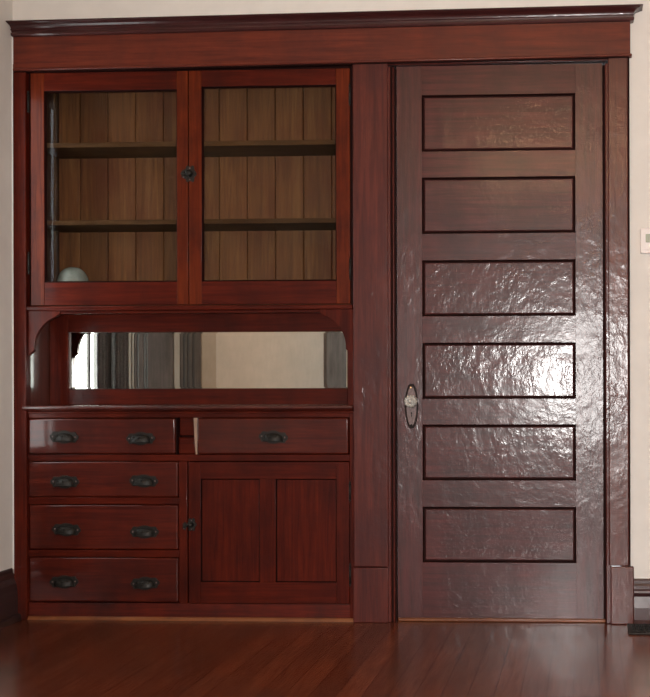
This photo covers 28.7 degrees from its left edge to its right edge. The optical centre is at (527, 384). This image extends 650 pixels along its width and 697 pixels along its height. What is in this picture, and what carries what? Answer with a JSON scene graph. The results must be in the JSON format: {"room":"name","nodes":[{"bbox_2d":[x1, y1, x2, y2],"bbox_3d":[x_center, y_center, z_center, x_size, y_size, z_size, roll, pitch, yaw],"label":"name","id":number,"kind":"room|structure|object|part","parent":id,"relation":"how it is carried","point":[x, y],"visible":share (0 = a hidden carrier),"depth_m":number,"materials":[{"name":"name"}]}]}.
{"room":"dining room","nodes":[
{"label":"dining room","id":0,"kind":"room"},
{"bbox_2d":[0,0,13,572],"bbox_3d":[-2.207,-0.499,1.611,0.016,2.850,7.400,0,0,3],"label":"wall","id":1,"kind":"structure","parent":0,"point":[6,6],"depth_m":4.84,"materials":[{"name":"paint"}]},
{"bbox_2d":[0,568,21,628],"bbox_3d":[-2.186,0.823,1.399,0.041,0.205,6.978,0,0,3],"label":"baseboard","id":2,"kind":"structure","parent":1,"relation":"attached to","point":[9,614],"depth_m":4.81,"materials":[{"name":"brown wood"}]},
{"bbox_2d":[11,36,13,568],"bbox_3d":[-2.030,-0.343,4.899,0.010,2.135,0.015,0,0,3],"label":"caulk","id":3,"kind":"structure","parent":1,"relation":"attached to","point":[11,36],"depth_m":4.89,"materials":[{"name":"paint"}]},
{"bbox_2d":[0,620,649,696],"bbox_3d":[0.345,0.949,1.460,5.289,0.060,7.550,0,0,3],"label":"floor","id":4,"kind":"structure","parent":0,"point":[39,658],"depth_m":4.15,"materials":[{"name":"brown wood"}]},
{"bbox_2d":[22,66,353,621],"bbox_3d":[-1.331,-0.172,5.004,1.335,2.190,0.347,0,0,3],"label":"china cabinet","id":5,"kind":"object","parent":4,"relation":"on","point":[190,414],"visible":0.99,"depth_m":4.89,"materials":[{"name":"brown wood"}]},
{"bbox_3d":[-1.828,0.776,4.875,0.116,0.052,0.028,-2,0,3],"label":"drawer pull","id":6,"kind":"part","parent":5,"relation":"part of","materials":[{"name":"metal"}]},
{"bbox_3d":[-1.825,0.382,4.875,0.116,0.052,0.028,0,0,3],"label":"drawer pull","id":7,"kind":"part","parent":5,"relation":"part of","materials":[{"name":"metal"}]},
{"bbox_3d":[-1.828,0.205,4.875,0.116,0.052,0.028,2,0,3],"label":"drawer pull","id":8,"kind":"part","parent":5,"relation":"part of","materials":[{"name":"metal"}]},
{"bbox_3d":[-1.819,0.570,4.875,0.116,0.052,0.028,2,0,3],"label":"drawer pull","id":9,"kind":"part","parent":5,"relation":"part of","materials":[{"name":"metal"}]},
{"bbox_2d":[57,267,88,280],"bbox_3d":[-1.840,-0.440,5.017,0.128,0.074,0.128,0,0,3],"label":"glass bowl","id":10,"kind":"object","parent":5,"relation":"in","point":[69,273],"visible":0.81,"depth_m":4.97,"materials":[{"name":"white glass"}]},
{"bbox_3d":[-1.672,0.202,5.005,0.589,0.140,0.248,0,0,3],"label":"drawer","id":11,"kind":"part","parent":5,"relation":"part of","materials":[{"name":"red wood"}]},
{"bbox_3d":[-1.664,0.767,5.005,0.597,0.175,0.248,0,0,3],"label":"drawer","id":12,"kind":"part","parent":5,"relation":"part of","materials":[{"name":"red wood"}]},
{"bbox_3d":[-1.664,0.560,5.005,0.597,0.175,0.248,0,0,3],"label":"drawer","id":13,"kind":"part","parent":5,"relation":"part of","materials":[{"name":"red wood"}]},
{"bbox_3d":[-1.647,-0.773,4.891,0.630,0.917,0.022,0,0,3],"label":"glazed door","id":14,"kind":"part","parent":5,"relation":"part of","materials":[{"name":"brown wood"}]},
{"bbox_3d":[-1.666,0.371,5.005,0.600,0.140,0.248,0,0,3],"label":"drawer","id":15,"kind":"part","parent":5,"relation":"part of","materials":[{"name":"red wood"}]},
{"bbox_3d":[-1.522,0.210,4.860,0.116,0.052,0.028,-1,0,3],"label":"drawer pull","id":16,"kind":"part","parent":5,"relation":"part of","materials":[{"name":"metal"}]},
{"bbox_3d":[-1.509,0.377,4.859,0.116,0.052,0.028,2,0,3],"label":"drawer pull","id":17,"kind":"part","parent":5,"relation":"part of","materials":[{"name":"metal"}]},
{"bbox_3d":[-1.507,0.577,4.859,0.116,0.052,0.028,0,0,3],"label":"drawer pull","id":18,"kind":"part","parent":5,"relation":"part of","materials":[{"name":"metal"}]},
{"bbox_3d":[-1.504,0.779,4.859,0.116,0.052,0.028,-3,0,3],"label":"drawer pull","id":19,"kind":"part","parent":5,"relation":"part of","materials":[{"name":"metal"}]},
{"bbox_2d":[22,404,352,410],"bbox_3d":[-1.328,0.091,4.955,1.307,0.024,0.233,0,0,3],"label":"countertop","id":20,"kind":"structure","parent":5,"relation":"on","point":[136,407],"depth_m":4.85,"materials":[{"name":"brown wood"}]},
{"bbox_3d":[-1.331,0.917,4.862,1.307,0.014,0.012,0,0,3],"label":"toe moulding","id":21,"kind":"part","parent":5,"relation":"part of","materials":[{"name":"brown wood"}]},
{"bbox_3d":[-1.332,0.107,4.871,1.307,0.008,0.022,0,0,3],"label":"counter moulding","id":22,"kind":"part","parent":5,"relation":"part of","materials":[{"name":"brown wood"}]},
{"bbox_2d":[47,140,334,158],"bbox_3d":[-1.320,-0.954,5.025,1.274,0.019,0.238,0,0,3],"label":"shelf","id":23,"kind":"object","parent":5,"relation":"attached to","point":[265,149],"depth_m":4.99,"materials":[{"name":"brown wood"}]},
{"bbox_2d":[47,218,335,232],"bbox_3d":[-1.319,-0.646,5.025,1.274,0.019,0.238,0,0,3],"label":"shelf","id":24,"kind":"object","parent":5,"relation":"attached to","point":[286,225],"depth_m":4.98,"materials":[{"name":"brown wood"}]},
{"bbox_3d":[-1.317,-0.783,5.152,1.283,0.924,0.016,0,0,3],"label":"panel","id":25,"kind":"part","parent":5,"relation":"part of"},
{"bbox_3d":[-1.319,-0.107,5.087,1.294,0.372,0.034,0,0,3],"label":"mirror frame","id":26,"kind":"part","parent":5,"relation":"part of","materials":[{"name":"brown wood"}]},
{"bbox_2d":[69,331,346,388],"bbox_3d":[-1.311,-0.101,5.086,1.157,0.233,0.006,0,0,3],"label":"mirror","id":27,"kind":"object","parent":5,"relation":"attached to","point":[97,359],"depth_m":5.08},
{"bbox_3d":[-1.165,0.569,4.868,0.227,0.398,0.007,0,0,3],"label":"door panel","id":28,"kind":"part","parent":5,"relation":"part of","materials":[{"name":"brown wood"}]},
{"bbox_3d":[-1.012,0.578,4.859,0.635,0.553,0.022,0,0,3],"label":"cupboard door","id":29,"kind":"part","parent":5,"relation":"part of","materials":[{"name":"brown wood"}]},
{"bbox_3d":[-1.010,-0.774,4.859,0.636,0.917,0.022,0,0,3],"label":"glazed door","id":30,"kind":"part","parent":5,"relation":"part of","materials":[{"name":"brown wood"}]},
{"bbox_3d":[-0.994,0.203,4.828,0.116,0.052,0.028,3,0,3],"label":"drawer pull","id":31,"kind":"part","parent":5,"relation":"part of","materials":[{"name":"metal"}]},
{"bbox_3d":[-0.990,0.199,4.968,0.596,0.141,0.254,0,0,3],"label":"drawer","id":32,"kind":"part","parent":5,"relation":"part of","materials":[{"name":"red wood"}]},
{"bbox_3d":[-0.866,0.569,4.854,0.233,0.398,0.007,0,0,3],"label":"door panel","id":33,"kind":"part","parent":5,"relation":"part of","materials":[{"name":"brown wood"}]},
{"bbox_2d":[398,617,605,622],"bbox_3d":[-0.100,0.913,4.893,0.808,0.014,0.156,0,0,3],"label":"threshold","id":34,"kind":"object","parent":4,"relation":"on","point":[399,618],"visible":0.47,"depth_m":4.82,"materials":[{"name":"brown wood"}]},
{"bbox_2d":[627,624,649,634],"bbox_3d":[0.554,0.915,4.645,0.360,0.008,0.177,0,0,3],"label":"floor vent","id":35,"kind":"object","parent":4,"relation":"in","point":[633,629],"visible":1,"depth_m":4.64,"materials":[{"name":"metal"}]},
{"bbox_2d":[13,0,649,578],"bbox_3d":[0.516,-0.506,4.981,5.089,2.850,0.400,0,0,3],"label":"wall","id":36,"kind":"structure","parent":0,"point":[639,64],"depth_m":4.79,"materials":[{"name":"beige paint"}]},
{"bbox_2d":[13,72,30,619],"bbox_3d":[-1.999,-0.170,4.904,0.052,2.190,0.042,0,0,3],"label":"trim","id":37,"kind":"structure","parent":36,"relation":"attached to","point":[21,118],"depth_m":4.88,"materials":[{"name":"brown wood"}]},
{"bbox_2d":[13,22,631,73],"bbox_3d":[-0.811,-1.318,4.853,2.425,0.171,0.086,0,0,3],"label":"frieze","id":38,"kind":"object","parent":36,"relation":"attached to","point":[598,40],"visible":0.96,"depth_m":4.82},
{"bbox_2d":[6,4,642,36],"bbox_3d":[-0.796,-1.406,4.807,2.473,0.073,0.077,0,0,3],"label":"crown molding","id":39,"kind":"structure","parent":36,"relation":"attached to","point":[625,12],"depth_m":4.79,"materials":[{"name":"brown wood"}]},
{"bbox_2d":[353,567,388,622],"bbox_3d":[-0.609,0.815,4.827,0.137,0.214,0.039,0,0,3],"label":"plinth block","id":40,"kind":"object","parent":36,"relation":"attached to","point":[370,584],"visible":1,"depth_m":4.81,"materials":[{"name":"red wood"}]},
{"bbox_2d":[352,58,630,623],"bbox_3d":[-0.139,-0.181,4.882,1.072,2.203,0.182,0,0,3],"label":"door frame","id":41,"kind":"structure","parent":36,"relation":"attached to","point":[370,81],"depth_m":4.81,"materials":[{"name":"brown wood"}]},
{"bbox_2d":[397,63,603,618],"bbox_3d":[-0.111,-0.169,4.809,0.802,2.151,0.108,0,0,3],"label":"door","id":42,"kind":"structure","parent":36,"relation":"in","point":[500,167],"depth_m":4.83,"materials":[{"name":"brown wood"}]},
{"bbox_3d":[-0.452,0.063,4.804,0.054,0.054,0.064,0,0,3],"label":"knob","id":43,"kind":"part","parent":42,"relation":"part of","materials":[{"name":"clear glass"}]},
{"bbox_3d":[-0.114,-0.700,4.839,0.598,0.219,0.029,0,0,3],"label":"panel","id":44,"kind":"part","parent":42,"relation":"part of","materials":[{"name":"brown wood"}]},
{"bbox_3d":[-0.115,-1.020,4.839,0.598,0.220,0.029,0,0,3],"label":"panel","id":45,"kind":"part","parent":42,"relation":"part of","materials":[{"name":"brown wood"}]},
{"bbox_3d":[-0.113,-0.056,4.839,0.598,0.219,0.029,0,0,3],"label":"panel","id":46,"kind":"part","parent":42,"relation":"part of","materials":[{"name":"brown wood"}]},
{"bbox_3d":[-0.114,-0.377,4.839,0.598,0.218,0.029,0,0,3],"label":"panel","id":47,"kind":"part","parent":42,"relation":"part of","materials":[{"name":"brown wood"}]},
{"bbox_3d":[-0.111,0.583,4.839,0.598,0.217,0.029,0,0,3],"label":"panel","id":48,"kind":"part","parent":42,"relation":"part of","materials":[{"name":"brown wood"}]},
{"bbox_3d":[-0.112,0.262,4.839,0.598,0.217,0.029,0,0,3],"label":"panel","id":49,"kind":"part","parent":42,"relation":"part of","materials":[{"name":"brown wood"}]},
{"bbox_2d":[610,566,633,624],"bbox_3d":[0.362,0.808,4.773,0.089,0.222,0.030,0,0,3],"label":"plinth block","id":50,"kind":"object","parent":36,"relation":"attached to","point":[622,577],"visible":1,"depth_m":4.76,"materials":[{"name":"brown wood"}]},
{"bbox_2d":[634,578,649,623],"bbox_3d":[1.729,0.829,4.703,2.645,0.173,0.034,0,0,3],"label":"baseboard","id":51,"kind":"structure","parent":36,"relation":"attached to","point":[641,586],"depth_m":4.76,"materials":[{"name":"brown wood"}]},
{"bbox_2d":[640,228,649,253],"bbox_3d":[0.478,-0.554,4.770,0.093,0.096,0.024,0,0,3],"label":"thermostat","id":52,"kind":"object","parent":36,"relation":"attached to","point":[644,232],"visible":1,"depth_m":4.76,"materials":[{"name":"white plastic"}]}
]}

